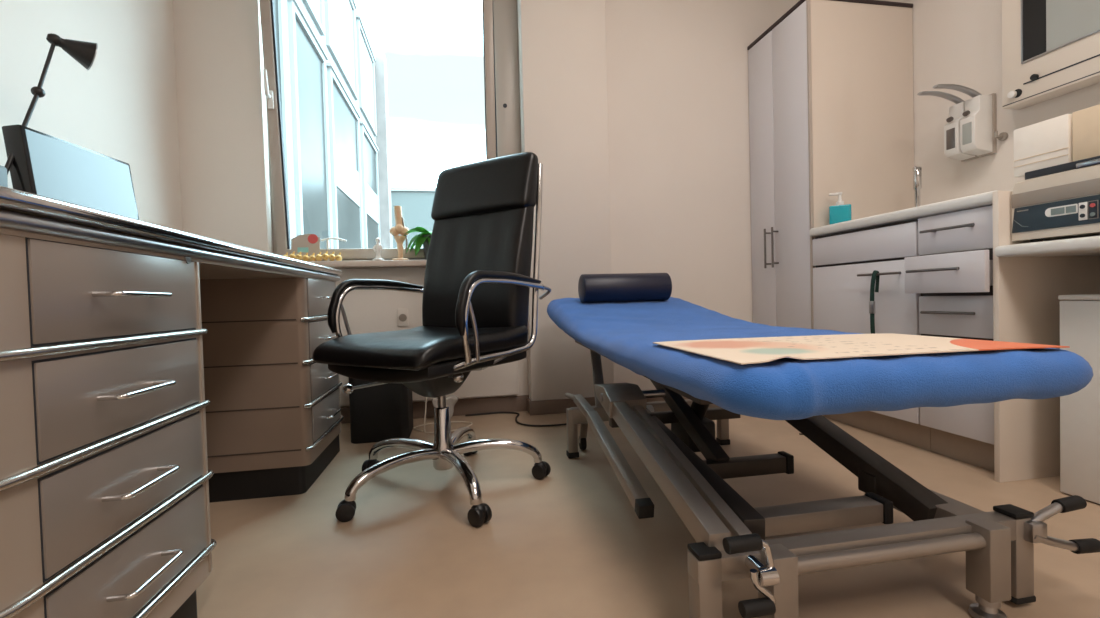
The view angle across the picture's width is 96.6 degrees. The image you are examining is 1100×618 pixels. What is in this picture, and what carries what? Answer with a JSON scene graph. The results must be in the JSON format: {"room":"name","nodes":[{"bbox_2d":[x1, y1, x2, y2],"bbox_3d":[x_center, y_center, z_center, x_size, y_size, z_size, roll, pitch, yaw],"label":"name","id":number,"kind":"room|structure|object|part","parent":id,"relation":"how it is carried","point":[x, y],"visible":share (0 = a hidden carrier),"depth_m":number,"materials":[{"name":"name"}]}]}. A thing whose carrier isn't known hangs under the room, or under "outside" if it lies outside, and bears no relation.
{"room":"examination room","nodes":[
{"label":"examination room","id":0,"kind":"room"},
{"bbox_2d":[0,0,182,230],"bbox_3d":[-1.433,-0.723,-0.017,0.200,2.750,5.300,-2,1,-10],"label":"wall","id":1,"kind":"structure","parent":0,"point":[123,108],"depth_m":1.85,"materials":[{"name":"paint"}]},
{"bbox_2d":[173,0,799,406],"bbox_3d":[-0.020,-0.823,2.683,3.540,2.750,0.115,-2,1,-10],"label":"wall","id":2,"kind":"structure","parent":0,"point":[677,70],"depth_m":2.71,"materials":[{"name":"paint"}]},
{"bbox_2d":[306,260,426,267],"bbox_3d":[-0.757,-0.228,2.487,1.287,0.030,0.160,-2,1,-10],"label":"windowsill","id":3,"kind":"structure","parent":2,"relation":"on","point":[361,263],"depth_m":2.39,"materials":[{"name":"stone"}]},
{"bbox_2d":[291,234,319,260],"bbox_3d":[-1.205,-0.301,2.415,0.132,0.144,0.023,-2,1,-10],"label":"display card","id":4,"kind":"object","parent":3,"relation":"on","point":[306,243],"visible":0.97,"depth_m":2.42,"materials":[{"name":"paint"}]},
{"bbox_2d":[283,251,341,260],"bbox_3d":[-1.151,-0.253,2.374,0.270,0.055,0.048,-2,1,-10],"label":"model","id":5,"kind":"object","parent":3,"relation":"on","point":[325,256],"visible":0.89,"depth_m":2.37},
{"bbox_2d":[321,238,346,260],"bbox_3d":[-1.093,-0.297,2.471,0.132,0.127,0.080,-2,1,-10],"label":"stand","id":6,"kind":"object","parent":3,"relation":"on","point":[326,239],"visible":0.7,"depth_m":2.46,"materials":[{"name":"white plastic"}]},
{"bbox_3d":[-1.090,-0.348,2.470,0.123,0.024,0.010,-2,1,-10],"label":"cross arm","id":7,"kind":"part","parent":6,"relation":"part of","materials":[{"name":"white plastic"}]},
{"bbox_2d":[373,237,383,259],"bbox_3d":[-0.848,-0.296,2.418,0.056,0.115,0.055,-2,1,-10],"label":"figurine","id":8,"kind":"object","parent":3,"relation":"on","point":[377,248],"visible":0.95,"depth_m":2.41,"materials":[{"name":"white ceramic"}]},
{"bbox_2d":[390,206,408,259],"bbox_3d":[-0.759,-0.380,2.473,0.084,0.276,0.084,-1,2,32],"label":"model","id":9,"kind":"object","parent":3,"relation":"on","point":[399,228],"visible":0.99,"depth_m":2.46},
{"bbox_2d":[404,227,431,259],"bbox_3d":[-0.603,-0.398,2.506,0.285,0.300,0.191,-2,1,-28],"label":"potted plant","id":10,"kind":"object","parent":3,"relation":"on","point":[424,238],"visible":0.44,"depth_m":2.46,"materials":[{"name":"green plant"}]},
{"bbox_3d":[-0.592,-0.310,2.515,0.132,0.125,0.132,-2,1,-10],"label":"pot","id":11,"kind":"part","parent":10,"relation":"part of","materials":[{"name":"grey ceramic"}]},
{"bbox_2d":[259,0,521,260],"bbox_3d":[-0.772,-1.043,2.484,1.267,1.600,0.226,-2,1,-10],"label":"window","id":12,"kind":"structure","parent":2,"relation":"in","point":[500,17],"depth_m":2.50,"materials":[{"name":"paint"}]},
{"bbox_3d":[-1.328,-1.033,2.307,0.027,0.165,0.056,-2,6,-10],"label":"handle","id":13,"kind":"part","parent":12,"relation":"part of","materials":[{"name":"white plastic"}]},
{"bbox_2d":[397,309,408,326],"bbox_3d":[-0.751,0.044,2.502,0.052,0.090,0.012,-2,1,-10],"label":"wall socket","id":14,"kind":"object","parent":2,"relation":"attached to","point":[402,313],"visible":1,"depth_m":2.50,"materials":[{"name":"paint"}]},
{"bbox_2d":[341,395,687,423],"bbox_3d":[-0.262,0.519,2.598,2.950,0.085,0.122,-2,1,-10],"label":"baseboard","id":15,"kind":"structure","parent":2,"relation":"attached to","point":[523,402],"depth_m":2.61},
{"bbox_2d":[519,0,613,400],"bbox_3d":[0.086,-0.824,2.615,0.455,2.750,0.055,-2,1,-10],"label":"wall pier","id":16,"kind":"object","parent":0,"point":[563,42],"visible":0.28,"depth_m":2.59,"materials":[{"name":"paint"}]},
{"bbox_2d":[196,411,1099,617],"bbox_3d":[0.446,0.643,0.346,3.940,0.100,5.300,-2,1,-10],"label":"floor","id":17,"kind":"structure","parent":0,"point":[570,542],"depth_m":1.23,"materials":[{"name":"beige laminate"}]},
{"bbox_2d":[0,186,343,617],"bbox_3d":[-1.062,0.240,1.205,0.761,0.750,1.713,-2,1,-10],"label":"office desk","id":18,"kind":"object","parent":17,"relation":"on","point":[152,375],"visible":0.91,"depth_m":0.74,"materials":[{"name":"paint"}]},
{"bbox_2d":[0,166,7,186],"bbox_3d":[-1.205,-0.216,1.024,0.074,0.185,0.090,-2,1,-10],"label":"speaker","id":19,"kind":"object","parent":18,"relation":"on","point":[3,170],"visible":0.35,"depth_m":1.06},
{"bbox_2d":[4,33,97,174],"bbox_3d":[-1.356,-0.451,1.261,0.166,0.652,0.418,-2,1,-10],"label":"desk lamp","id":20,"kind":"object","parent":18,"relation":"on","point":[84,53],"visible":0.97,"depth_m":1.37,"materials":[{"name":"metal"}]},
{"bbox_3d":[-1.350,-0.375,1.227,0.010,0.415,0.195,-2,1,-10],"label":"arm","id":21,"kind":"part","parent":20,"relation":"part of"},
{"bbox_3d":[-1.381,-0.668,1.344,0.009,0.175,0.074,-2,1,-10],"label":"arm","id":22,"kind":"part","parent":20,"relation":"part of"},
{"bbox_3d":[-1.356,-0.740,1.401,0.078,0.080,0.105,-1,1,17],"label":"lamp shade","id":23,"kind":"part","parent":20,"relation":"part of","materials":[{"name":"black metal"}]},
{"bbox_2d":[2,124,138,219],"bbox_3d":[-1.361,-0.299,1.414,0.230,0.340,0.366,-2,1,-5],"label":"monitor","id":24,"kind":"object","parent":18,"relation":"on","point":[43,164],"visible":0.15,"depth_m":1.35,"materials":[{"name":"black plastic"}]},
{"bbox_3d":[-0.648,-0.023,0.747,0.024,0.124,0.356,-2,1,-10],"label":"drawer","id":25,"kind":"part","parent":18,"relation":"part of","materials":[{"name":"paint"}]},
{"bbox_3d":[-0.644,0.119,0.750,0.024,0.117,0.356,-2,1,-10],"label":"drawer","id":26,"kind":"part","parent":18,"relation":"part of","materials":[{"name":"paint"}]},
{"bbox_3d":[-0.641,0.259,0.753,0.024,0.118,0.356,-2,1,-10],"label":"drawer","id":27,"kind":"part","parent":18,"relation":"part of","materials":[{"name":"paint"}]},
{"bbox_3d":[-0.637,0.398,0.756,0.024,0.117,0.356,-2,1,-10],"label":"drawer","id":28,"kind":"part","parent":18,"relation":"part of","materials":[{"name":"paint"}]},
{"bbox_3d":[-0.618,-0.022,0.732,0.038,0.008,0.131,-2,1,-10],"label":"handle","id":29,"kind":"part","parent":18,"relation":"part of","materials":[{"name":"silver metal"}]},
{"bbox_3d":[-0.614,0.121,0.735,0.038,0.008,0.131,-2,1,-10],"label":"handle","id":30,"kind":"part","parent":18,"relation":"part of","materials":[{"name":"silver metal"}]},
{"bbox_3d":[-0.611,0.260,0.738,0.038,0.008,0.131,-2,1,-10],"label":"handle","id":31,"kind":"part","parent":18,"relation":"part of","materials":[{"name":"silver metal"}]},
{"bbox_3d":[-0.607,0.400,0.741,0.038,0.008,0.131,-2,1,-10],"label":"handle","id":32,"kind":"part","parent":18,"relation":"part of","materials":[{"name":"silver metal"}]},
{"bbox_3d":[-0.834,-0.041,1.776,0.024,0.124,0.348,-2,1,-10],"label":"drawer","id":33,"kind":"part","parent":18,"relation":"part of","materials":[{"name":"paint"}]},
{"bbox_3d":[-0.830,0.101,1.779,0.024,0.117,0.348,-2,1,-10],"label":"drawer","id":34,"kind":"part","parent":18,"relation":"part of","materials":[{"name":"paint"}]},
{"bbox_3d":[-0.826,0.240,1.782,0.024,0.118,0.348,-2,1,-10],"label":"drawer","id":35,"kind":"part","parent":18,"relation":"part of","materials":[{"name":"paint"}]},
{"bbox_3d":[-0.822,0.380,1.785,0.024,0.117,0.348,-2,1,-10],"label":"drawer","id":36,"kind":"part","parent":18,"relation":"part of","materials":[{"name":"paint"}]},
{"bbox_3d":[-0.803,0.102,1.784,0.038,0.008,0.131,-2,1,-10],"label":"handle","id":37,"kind":"part","parent":18,"relation":"part of","materials":[{"name":"silver metal"}]},
{"bbox_3d":[-0.799,0.242,1.787,0.038,0.008,0.131,-2,1,-10],"label":"handle","id":38,"kind":"part","parent":18,"relation":"part of","materials":[{"name":"silver metal"}]},
{"bbox_3d":[-0.796,0.381,1.790,0.038,0.008,0.131,-2,1,-10],"label":"handle","id":39,"kind":"part","parent":18,"relation":"part of","materials":[{"name":"silver metal"}]},
{"bbox_2d":[348,377,412,443],"bbox_3d":[-0.777,0.380,2.270,0.294,0.407,0.294,-2,1,-10],"label":"wastebasket","id":40,"kind":"object","parent":17,"relation":"on","point":[378,413],"visible":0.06,"depth_m":2.15,"materials":[{"name":"black plastic"}]},
{"bbox_2d":[313,152,550,526],"bbox_3d":[-0.386,0.021,1.606,0.645,1.133,0.664,-1,2,31],"label":"office chair","id":41,"kind":"object","parent":17,"relation":"on","point":[478,281],"visible":1,"depth_m":1.65,"materials":[{"name":"black leather"}]},
{"bbox_3d":[-0.648,0.257,1.574,0.033,0.034,0.034,-1,2,31],"label":"knob","id":42,"kind":"part","parent":41,"relation":"part of","materials":[{"name":"silver metal"}]},
{"bbox_3d":[-0.546,0.238,1.574,0.207,0.042,0.009,-2,1,0],"label":"lever","id":43,"kind":"part","parent":41,"relation":"part of","materials":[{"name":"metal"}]},
{"bbox_3d":[-0.566,0.028,1.774,0.050,0.235,0.464,-1,2,31],"label":"armrest","id":44,"kind":"part","parent":41,"relation":"part of","materials":[{"name":"silver metal"}]},
{"bbox_3d":[-0.472,0.493,1.497,0.041,0.091,0.313,0,2,44],"label":"arm","id":45,"kind":"part","parent":41,"relation":"part of","materials":[{"name":"silver metal"}]},
{"bbox_3d":[-0.508,0.489,1.697,0.313,0.091,0.041,-1,1,26],"label":"arm","id":46,"kind":"part","parent":41,"relation":"part of","materials":[{"name":"silver metal"}]},
{"bbox_3d":[-0.393,0.107,1.563,0.470,0.092,0.507,-1,2,31],"label":"seat","id":47,"kind":"part","parent":41,"relation":"part of","materials":[{"name":"black leather"}]},
{"bbox_3d":[-0.277,0.205,1.478,0.033,0.034,0.034,-1,2,31],"label":"knob","id":48,"kind":"part","parent":41,"relation":"part of","materials":[{"name":"silver metal"}]},
{"bbox_3d":[-0.271,0.488,1.470,0.041,0.091,0.313,-2,1,-28],"label":"arm","id":49,"kind":"part","parent":41,"relation":"part of","materials":[{"name":"silver metal"}]},
{"bbox_3d":[-0.329,0.482,1.793,0.041,0.091,0.313,-1,1,8],"label":"arm","id":50,"kind":"part","parent":41,"relation":"part of","materials":[{"name":"silver metal"}]},
{"bbox_3d":[-0.264,-0.204,1.784,0.448,0.668,0.171,-1,2,31],"label":"backrest","id":51,"kind":"part","parent":41,"relation":"part of","materials":[{"name":"black leather"}]},
{"bbox_3d":[-0.182,0.481,1.653,0.313,0.091,0.041,-2,1,-10],"label":"arm","id":52,"kind":"part","parent":41,"relation":"part of","materials":[{"name":"silver metal"}]},
{"bbox_3d":[-0.151,-0.169,1.550,0.043,0.672,0.476,-1,2,31],"label":"frame","id":53,"kind":"part","parent":41,"relation":"part of","materials":[{"name":"silver metal"}]},
{"bbox_3d":[-0.127,0.022,1.509,0.050,0.235,0.464,-1,2,31],"label":"armrest","id":54,"kind":"part","parent":41,"relation":"part of","materials":[{"name":"silver metal"}]},
{"bbox_2d":[413,397,471,433],"bbox_3d":[-0.519,0.474,2.364,0.283,0.203,0.192,-2,1,-10],"label":"cable","id":55,"kind":"object","parent":17,"relation":"on","point":[424,424],"visible":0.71,"depth_m":2.35,"materials":[{"name":"plastic"}]},
{"bbox_2d":[432,395,457,416],"bbox_3d":[-0.538,0.509,2.526,0.131,0.121,0.063,-2,1,-10],"label":"plastic bag","id":56,"kind":"object","parent":17,"relation":"on","point":[451,400],"visible":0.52,"depth_m":2.51,"materials":[{"name":"white plastic"}]},
{"bbox_2d":[465,412,578,426],"bbox_3d":[-0.105,0.555,2.464,0.728,0.009,0.225,-1,1,21],"label":"cable","id":57,"kind":"object","parent":17,"relation":"on","point":[489,412],"visible":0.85,"depth_m":2.43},
{"bbox_2d":[547,297,1099,617],"bbox_3d":[0.497,0.257,1.624,0.848,0.612,1.721,-2,1,-10],"label":"table","id":58,"kind":"object","parent":17,"relation":"on","point":[729,534],"visible":0.84,"depth_m":0.92,"materials":[{"name":"blue leather"}]},
{"bbox_3d":[0.085,0.469,1.883,0.036,0.172,0.036,-2,1,-10],"label":"post","id":59,"kind":"part","parent":58,"relation":"part of","materials":[{"name":"grey metal"}]},
{"bbox_2d":[578,273,671,302],"bbox_3d":[0.339,-0.097,2.224,0.410,0.128,0.128,-2,1,-10],"label":"bolster","id":60,"kind":"object","parent":58,"relation":"on","point":[623,287],"visible":1,"depth_m":2.17,"materials":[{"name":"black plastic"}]},
{"bbox_3d":[0.448,0.151,1.633,0.480,0.065,1.151,-2,1,-10],"label":"lying frame","id":61,"kind":"part","parent":58,"relation":"part of","materials":[{"name":"grey metal"}]},
{"bbox_3d":[0.237,0.337,1.159,0.040,0.169,0.663,-2,1,-9],"label":"lift arm","id":62,"kind":"part","parent":58,"relation":"part of"},
{"bbox_3d":[0.424,0.306,1.708,0.040,0.285,0.713,-2,1,-9],"label":"lift arm","id":63,"kind":"part","parent":58,"relation":"part of"},
{"bbox_3d":[0.289,0.340,1.184,0.026,0.150,0.670,-2,1,-9],"label":"lift arm","id":64,"kind":"part","parent":58,"relation":"part of"},
{"bbox_3d":[0.264,0.492,0.834,0.042,0.154,0.042,-2,1,-10],"label":"post","id":65,"kind":"part","parent":58,"relation":"part of","materials":[{"name":"grey metal"}]},
{"bbox_3d":[0.346,0.391,1.407,0.042,0.077,0.999,-2,1,-4],"label":"lift arm","id":66,"kind":"part","parent":58,"relation":"part of"},
{"bbox_3d":[0.703,0.449,1.994,0.036,0.172,0.036,-2,1,-10],"label":"post","id":67,"kind":"part","parent":58,"relation":"part of","materials":[{"name":"grey metal"}]},
{"bbox_3d":[0.383,0.473,0.824,0.046,0.133,0.046,-2,1,-10],"label":"post","id":68,"kind":"part","parent":58,"relation":"part of","materials":[{"name":"grey metal"}]},
{"bbox_3d":[0.476,0.053,1.612,0.714,0.202,1.708,-2,1,-10],"label":"mattress","id":69,"kind":"part","parent":58,"relation":"part of","materials":[{"name":"blue leather"}]},
{"bbox_2d":[653,333,1069,364],"bbox_3d":[0.572,0.069,0.998,0.626,0.011,0.388,-2,1,-10],"label":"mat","id":70,"kind":"object","parent":58,"relation":"on","point":[741,351],"visible":1,"depth_m":0.93,"materials":[{"name":"beige paper"}]},
{"bbox_3d":[0.731,0.315,1.415,0.060,0.285,0.799,-2,1,-12],"label":"lift arm","id":71,"kind":"part","parent":58,"relation":"part of"},
{"bbox_3d":[0.837,0.436,1.078,0.070,0.050,0.250,-2,1,-10],"label":"rail","id":72,"kind":"part","parent":58,"relation":"part of","materials":[{"name":"grey metal"}]},
{"bbox_3d":[0.804,0.460,0.900,0.046,0.133,0.046,-2,1,-10],"label":"post","id":73,"kind":"part","parent":58,"relation":"part of","materials":[{"name":"grey metal"}]},
{"bbox_3d":[0.896,0.472,0.947,0.042,0.154,0.042,-2,1,-10],"label":"post","id":74,"kind":"part","parent":58,"relation":"part of","materials":[{"name":"grey metal"}]},
{"bbox_2d":[747,0,913,415],"bbox_3d":[1.476,-0.498,2.638,0.626,2.022,0.498,-2,1,-10],"label":"tall cabinet","id":75,"kind":"object","parent":17,"relation":"on","point":[831,110],"visible":0.73,"depth_m":2.42,"materials":[{"name":"laminate"}]},
{"bbox_3d":[1.191,-0.514,2.730,0.020,1.935,0.216,-2,1,-10],"label":"door","id":76,"kind":"part","parent":75,"relation":"part of","materials":[{"name":"laminate"}]},
{"bbox_3d":[1.180,-0.328,2.658,0.040,0.213,0.011,-2,1,-10],"label":"handle","id":77,"kind":"part","parent":75,"relation":"part of","materials":[{"name":"metal"}]},
{"bbox_3d":[1.191,-0.327,2.595,0.040,0.213,0.011,-2,1,-10],"label":"handle","id":78,"kind":"part","parent":75,"relation":"part of","materials":[{"name":"metal"}]},
{"bbox_3d":[1.234,-0.510,2.489,0.020,1.935,0.266,-2,1,-10],"label":"door","id":79,"kind":"part","parent":75,"relation":"part of","materials":[{"name":"laminate"}]},
{"bbox_3d":[1.466,-1.500,2.620,0.590,0.019,0.496,-2,1,-10],"label":"panel","id":80,"kind":"part","parent":75,"relation":"part of","materials":[{"name":"beige wood"}]},
{"bbox_3d":[1.539,-0.485,2.412,0.582,2.003,0.018,-2,1,-10],"label":"panel","id":81,"kind":"part","parent":75,"relation":"part of","materials":[{"name":"laminate"}]},
{"bbox_2d":[812,219,930,450],"bbox_3d":[1.585,0.088,2.137,0.623,0.868,0.551,-2,1,-10],"label":"base cabinet","id":82,"kind":"object","parent":17,"relation":"on","point":[845,263],"visible":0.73,"depth_m":2.03,"materials":[{"name":"laminate"}]},
{"bbox_3d":[1.315,-0.265,2.082,0.020,0.126,0.543,-2,1,-10],"label":"panel","id":83,"kind":"part","parent":82,"relation":"part of","materials":[{"name":"laminate"}]},
{"bbox_3d":[1.325,0.116,2.091,0.020,0.617,0.543,-2,1,-10],"label":"door","id":84,"kind":"part","parent":82,"relation":"part of","materials":[{"name":"laminate"}]},
{"bbox_2d":[869,270,879,333],"bbox_3d":[1.300,-0.010,1.961,0.027,0.289,0.035,-2,1,-10],"label":"lanyard","id":85,"kind":"object","parent":82,"relation":"hanging from","point":[874,287],"visible":0.9,"depth_m":1.96,"materials":[{"name":"fabric"}]},
{"bbox_3d":[1.315,-0.139,1.947,0.038,0.010,0.200,-2,1,-10],"label":"handle","id":86,"kind":"part","parent":82,"relation":"part of","materials":[{"name":"metal"}]},
{"bbox_2d":[810,191,993,235],"bbox_3d":[1.610,-0.368,1.989,0.598,0.040,0.832,-2,1,-10],"label":"countertop","id":87,"kind":"structure","parent":82,"relation":"on","point":[983,199],"depth_m":1.83,"materials":[{"name":"laminate"}]},
{"bbox_2d":[829,192,851,224],"bbox_3d":[1.365,-0.469,2.306,0.090,0.160,0.052,-1,1,30],"label":"soap bottle","id":88,"kind":"object","parent":87,"relation":"on","point":[838,213],"visible":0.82,"depth_m":2.29,"materials":[{"name":"teal plastic"}]},
{"bbox_2d":[913,166,921,206],"bbox_3d":[1.692,-0.525,2.257,0.052,0.258,0.052,-2,1,-10],"label":"faucet","id":89,"kind":"object","parent":87,"relation":"on","point":[917,171],"visible":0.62,"depth_m":2.25,"materials":[{"name":"silver metal"}]},
{"bbox_3d":[1.689,-0.643,2.254,0.036,0.023,0.018,-2,1,-10],"label":"lever","id":90,"kind":"part","parent":89,"relation":"part of","materials":[{"name":"silver metal"}]},
{"bbox_2d":[904,205,993,471],"bbox_3d":[1.630,0.096,1.720,0.683,0.868,0.283,-2,1,-10],"label":"base cabinet","id":91,"kind":"object","parent":17,"relation":"on","point":[953,274],"visible":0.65,"depth_m":1.66,"materials":[{"name":"laminate"}]},
{"bbox_3d":[1.305,-0.132,1.663,0.038,0.010,0.185,-2,1,-10],"label":"handle","id":92,"kind":"part","parent":91,"relation":"part of","materials":[{"name":"metal"}]},
{"bbox_3d":[1.360,-0.274,1.671,0.038,0.010,0.185,-2,1,-10],"label":"handle","id":93,"kind":"part","parent":91,"relation":"part of","materials":[{"name":"metal"}]},
{"bbox_3d":[1.368,0.013,1.677,0.038,0.010,0.185,-2,1,-10],"label":"handle","id":94,"kind":"part","parent":91,"relation":"part of","materials":[{"name":"metal"}]},
{"bbox_3d":[1.502,-0.126,1.691,0.360,0.132,0.280,-2,1,-10],"label":"drawer","id":95,"kind":"part","parent":91,"relation":"part of","materials":[{"name":"laminate"}]},
{"bbox_3d":[1.388,-0.263,1.676,0.020,0.135,0.264,-2,1,-10],"label":"drawer","id":96,"kind":"part","parent":91,"relation":"part of","materials":[{"name":"laminate"}]},
{"bbox_3d":[1.396,0.024,1.683,0.020,0.138,0.264,-2,1,-10],"label":"drawer","id":97,"kind":"part","parent":91,"relation":"part of","materials":[{"name":"laminate"}]},
{"bbox_3d":[1.402,0.267,1.688,0.020,0.329,0.264,-2,1,-10],"label":"drawer","id":98,"kind":"part","parent":91,"relation":"part of","materials":[{"name":"laminate"}]},
{"bbox_2d":[993,191,1099,482],"bbox_3d":[1.690,0.079,1.578,0.614,0.905,0.018,-2,1,-10],"label":"counter","id":99,"kind":"object","parent":17,"relation":"on","point":[1026,290],"visible":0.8,"depth_m":1.54,"materials":[{"name":"laminate"}]},
{"bbox_2d":[1058,294,1099,503],"bbox_3d":[1.651,0.249,1.267,0.268,0.581,0.384,-2,1,-10],"label":"cabinet","id":100,"kind":"object","parent":17,"relation":"on","point":[1080,313],"visible":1,"depth_m":1.38,"materials":[{"name":"white plastic"}]},
{"bbox_3d":[1.643,-0.034,1.261,0.268,0.014,0.384,-2,1,-10],"label":"lid","id":101,"kind":"part","parent":100,"relation":"part of","materials":[{"name":"white plastic"}]},
{"bbox_2d":[879,0,1099,206],"bbox_3d":[2.247,-0.838,0.644,0.200,2.750,5.300,-2,1,-10],"label":"wall","id":102,"kind":"structure","parent":0,"point":[959,42],"depth_m":2.21,"materials":[{"name":"paint"}]},
{"bbox_2d":[917,91,978,161],"bbox_3d":[1.738,-0.803,2.150,0.269,0.292,0.067,-2,1,-10],"label":"soap dispenser","id":103,"kind":"object","parent":102,"relation":"attached to","point":[952,149],"visible":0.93,"depth_m":2.15,"materials":[{"name":"white plastic"}]},
{"bbox_3d":[1.712,-0.922,2.143,0.223,0.052,0.034,-2,1,-10],"label":"elbow lever","id":104,"kind":"part","parent":103,"relation":"part of","materials":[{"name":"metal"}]},
{"bbox_3d":[1.861,-0.787,2.173,0.019,0.252,0.067,-2,1,-10],"label":"plate","id":105,"kind":"part","parent":103,"relation":"part of","materials":[{"name":"paint"}]},
{"bbox_2d":[933,84,996,156],"bbox_3d":[1.750,-0.802,2.080,0.269,0.292,0.067,-2,1,-10],"label":"soap dispenser","id":106,"kind":"object","parent":102,"relation":"attached to","point":[978,125],"visible":1,"depth_m":2.07,"materials":[{"name":"white plastic"}]},
{"bbox_3d":[1.724,-0.921,2.073,0.223,0.052,0.034,-2,1,-10],"label":"elbow lever","id":107,"kind":"part","parent":106,"relation":"part of","materials":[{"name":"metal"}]},
{"bbox_3d":[1.874,-0.786,2.103,0.019,0.252,0.067,-2,1,-10],"label":"plate","id":108,"kind":"part","parent":106,"relation":"part of","materials":[{"name":"paint"}]},
{"bbox_2d":[994,131,1007,140],"bbox_3d":[1.873,-0.721,2.042,0.048,0.038,0.034,-2,1,-10],"label":"wall hook","id":109,"kind":"object","parent":102,"relation":"attached to","point":[1002,136],"visible":1,"depth_m":2.04,"materials":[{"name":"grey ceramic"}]},
{"bbox_2d":[995,236,1099,256],"bbox_3d":[1.760,-0.155,1.099,0.631,0.080,0.940,-2,1,-10],"label":"countertop","id":110,"kind":"structure","parent":102,"relation":"attached to","point":[1084,246],"depth_m":1.38,"materials":[{"name":"laminate"}]},
{"bbox_2d":[1011,156,1099,242],"bbox_3d":[1.641,-0.306,1.264,0.366,0.222,0.557,-2,1,-10],"label":"sterilizer","id":111,"kind":"object","parent":110,"relation":"on","point":[1062,201],"visible":0.97,"depth_m":1.39,"materials":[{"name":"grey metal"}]},
{"bbox_2d":[1013,114,1072,176],"bbox_3d":[1.608,-0.497,1.513,0.241,0.150,0.145,-2,1,-10],"label":"pack","id":112,"kind":"object","parent":111,"relation":"on","point":[1048,143],"visible":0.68,"depth_m":1.48,"materials":[{"name":"white paper"}]},
{"bbox_3d":[1.467,-0.265,1.242,0.005,0.074,0.533,-2,1,-10],"label":"control panel","id":113,"kind":"part","parent":111,"relation":"part of","materials":[{"name":"grey plastic"}]},
{"bbox_2d":[1072,104,1099,161],"bbox_3d":[1.641,-0.495,1.359,0.240,0.151,0.160,-2,1,-10],"label":"cardboard box","id":114,"kind":"object","parent":111,"relation":"on","point":[1085,122],"visible":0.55,"depth_m":1.38,"materials":[{"name":"beige cardboard"}]},
{"bbox_2d":[1002,0,1099,109],"bbox_3d":[1.899,-1.113,1.670,0.103,0.628,0.612,-2,1,-10],"label":"wall cabinet","id":115,"kind":"object","parent":102,"relation":"attached to","point":[1051,48],"visible":1,"depth_m":1.82,"materials":[{"name":"white wood"}]},
{"bbox_3d":[1.817,-0.843,1.926,0.016,0.027,0.027,-2,1,-10],"label":"switch knob","id":116,"kind":"part","parent":115,"relation":"part of","materials":[{"name":"white plastic"}]},
{"bbox_3d":[1.830,-0.876,1.852,0.014,0.022,0.022,-2,1,-10],"label":"knob","id":117,"kind":"part","parent":115,"relation":"part of","materials":[{"name":"black plastic"}]},
{"bbox_3d":[1.873,-1.162,1.601,0.004,0.426,0.427,-2,1,-10],"label":"frosted panel","id":118,"kind":"part","parent":115,"relation":"part of","materials":[{"name":"white glass"}]},
{"label":"outside","id":119,"kind":"structure","parent":0,"visible":0},
{"bbox_3d":[-2.803,3.874,16.281,28.000,0.100,27.100,-2,1,-10],"label":"ground","id":120,"kind":"structure","parent":119,"visible":0},
{"bbox_2d":[274,0,392,248],"bbox_3d":[-5.217,-1.491,8.637,3.280,11.100,10.900,-2,1,-10],"label":"office building","id":121,"kind":"structure","parent":120,"relation":"on","point":[334,86],"depth_m":8.75,"materials":[{"name":"glass"}]},
{"bbox_3d":[-3.227,-1.993,5.227,0.019,4.190,2.100,-2,1,-10],"label":"pane","id":122,"kind":"part","parent":121,"relation":"part of","materials":[{"name":"glass"}]},
{"bbox_3d":[-3.641,-2.034,7.524,0.019,4.190,1.470,-2,1,-10],"label":"pane","id":123,"kind":"part","parent":121,"relation":"part of","materials":[{"name":"clear glass"}]},
{"bbox_3d":[-4.058,-2.075,9.837,0.019,4.190,2.210,-2,1,-10],"label":"pane","id":124,"kind":"part","parent":121,"relation":"part of","materials":[{"name":"clear glass"}]},
{"bbox_3d":[-4.527,-2.121,12.440,0.019,4.190,1.840,-2,1,-10],"label":"pane","id":125,"kind":"part","parent":121,"relation":"part of","materials":[{"name":"glass"}]},
{"bbox_2d":[391,187,435,247],"bbox_3d":[-1.786,-0.226,18.953,7.900,7.920,4.060,-2,1,-10],"label":"apartment block","id":126,"kind":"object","parent":120,"relation":"on","point":[416,203],"visible":0.02,"depth_m":16.39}
]}

